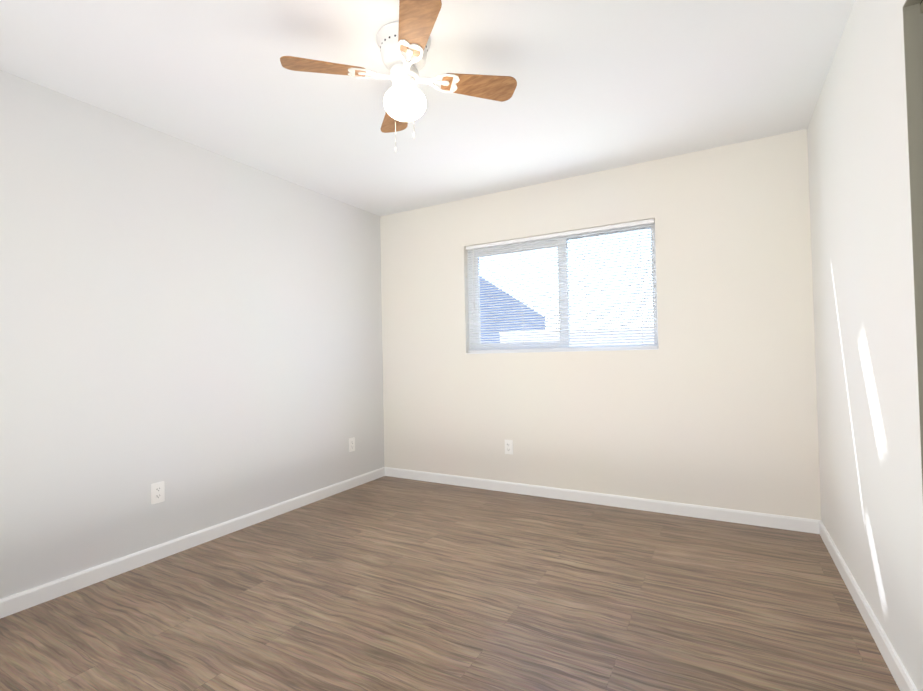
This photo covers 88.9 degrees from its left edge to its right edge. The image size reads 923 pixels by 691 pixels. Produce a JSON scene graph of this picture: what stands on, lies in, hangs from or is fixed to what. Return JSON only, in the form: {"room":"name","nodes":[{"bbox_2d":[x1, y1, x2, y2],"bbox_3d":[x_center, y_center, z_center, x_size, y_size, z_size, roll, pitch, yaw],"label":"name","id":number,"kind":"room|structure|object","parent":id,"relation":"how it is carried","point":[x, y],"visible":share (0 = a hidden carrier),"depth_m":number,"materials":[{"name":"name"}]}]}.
{"room":"empty bedroom","nodes":[
{"label":"empty bedroom","id":0,"kind":"room"},
{"bbox_2d":[0,70,384,598],"bbox_3d":[-1.850,-0.017,2.604,0.140,2.440,4.556,-2,-1,29],"label":"wall","id":1,"kind":"structure","parent":0,"point":[197,330],"depth_m":2.68,"materials":[{"name":"white paint"}]},
{"bbox_2d":[151,481,164,503],"bbox_3d":[-1.710,0.829,2.653,0.009,0.115,0.070,-2,-1,29],"label":"electrical outlet","id":2,"kind":"object","parent":1,"relation":"attached to","point":[157,492],"visible":1,"depth_m":2.65,"materials":[{"name":"white plastic"}]},
{"bbox_2d":[0,467,384,618],"bbox_3d":[-1.758,1.160,2.542,0.013,0.080,4.276,-2,-1,29],"label":"baseboard","id":3,"kind":"structure","parent":1,"relation":"attached to","point":[26,599],"depth_m":2.64,"materials":[{"name":"white wood"}]},
{"bbox_2d":[349,437,354,451],"bbox_3d":[-0.937,0.850,4.034,0.009,0.115,0.070,-2,-1,29],"label":"electrical outlet","id":4,"kind":"object","parent":1,"relation":"attached to","point":[351,444],"visible":1,"depth_m":4.03,"materials":[{"name":"white plastic"}]},
{"bbox_2d":[0,0,854,215],"bbox_3d":[-0.076,-1.346,1.624,4.268,0.100,4.556,-2,-1,29],"label":"ceiling","id":5,"kind":"structure","parent":0,"point":[602,85],"depth_m":2.26,"materials":[{"name":"white paint"}]},
{"bbox_2d":[280,0,516,152],"bbox_3d":[-0.237,-1.036,1.972,0.771,0.498,0.771,-2,-1,29],"label":"ceiling fan","id":6,"kind":"object","parent":5,"relation":"hanging from","point":[404,43],"visible":1,"depth_m":1.92,"materials":[{"name":"brown wood"}]},
{"bbox_2d":[0,476,899,690],"bbox_3d":[-0.022,1.193,1.572,4.268,0.100,4.556,-2,-1,29],"label":"floor","id":7,"kind":"structure","parent":0,"point":[386,583],"depth_m":2.06,"materials":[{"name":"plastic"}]},
{"bbox_2d":[380,129,820,519],"bbox_3d":[0.784,-0.051,3.662,3.428,2.440,0.140,-2,-1,29],"label":"wall","id":8,"kind":"structure","parent":0,"point":[711,401],"depth_m":3.27,"materials":[{"name":"white paint"}]},
{"bbox_2d":[505,440,512,453],"bbox_3d":[0.381,0.819,3.794,0.070,0.115,0.009,-2,-1,29],"label":"electrical outlet","id":9,"kind":"object","parent":8,"relation":"attached to","point":[508,446],"visible":1,"depth_m":3.79,"materials":[{"name":"white plastic"}]},
{"bbox_2d":[466,220,658,353],"bbox_3d":[0.726,-0.409,3.698,1.520,0.920,0.139,-2,-1,29],"label":"window","id":10,"kind":"structure","parent":8,"relation":"in","point":[654,243],"depth_m":3.69,"materials":[{"name":"white plastic"}]},
{"bbox_2d":[466,219,657,352],"bbox_3d":[0.706,-0.414,3.663,1.504,0.906,0.040,-2,-1,29],"label":"window blinds","id":11,"kind":"object","parent":10,"relation":"attached to","point":[597,229],"visible":0.85,"depth_m":3.61,"materials":[{"name":"white plastic"}]},
{"bbox_2d":[385,467,820,533],"bbox_3d":[0.711,1.130,3.605,3.288,0.080,0.013,-2,-1,29],"label":"baseboard","id":12,"kind":"structure","parent":8,"relation":"attached to","point":[755,518],"depth_m":3.34,"materials":[{"name":"white wood"}]},
{"bbox_2d":[807,0,922,690],"bbox_3d":[1.107,-0.116,0.872,0.140,2.440,4.416,-2,-1,29],"label":"wall","id":13,"kind":"structure","parent":0,"point":[871,494],"depth_m":1.74,"materials":[{"name":"white paint"}]},
{"bbox_2d":[819,520,917,690],"bbox_3d":[1.724,1.076,2.062,0.013,0.080,1.719,-2,-1,29],"label":"baseboard","id":14,"kind":"structure","parent":13,"relation":"attached to","point":[900,674],"depth_m":1.82,"materials":[{"name":"white wood"}]},
{"bbox_2d":[903,0,922,492],"bbox_3d":[0.798,0.059,0.309,0.142,2.080,2.256,-2,-1,29],"label":"door frame","id":15,"kind":"structure","parent":13,"relation":"attached to","point":[913,28],"depth_m":1.33,"materials":[{"name":"beige paint"}]},
{"label":"outside","id":16,"kind":"structure","parent":0,"visible":0},
{"bbox_2d":[480,277,545,342],"bbox_3d":[0.038,-0.763,10.077,3.515,3.058,0.400,-2,-1,29],"label":"roof","id":17,"kind":"structure","parent":16,"point":[504,312],"depth_m":9.45,"materials":[{"name":"blue"}]},
{"bbox_2d":[500,328,653,345],"bbox_3d":[3.805,0.598,8.819,6.823,1.866,0.300,-2,-1,29],"label":"wall","id":18,"kind":"structure","parent":16,"point":[589,336],"depth_m":9.29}
]}

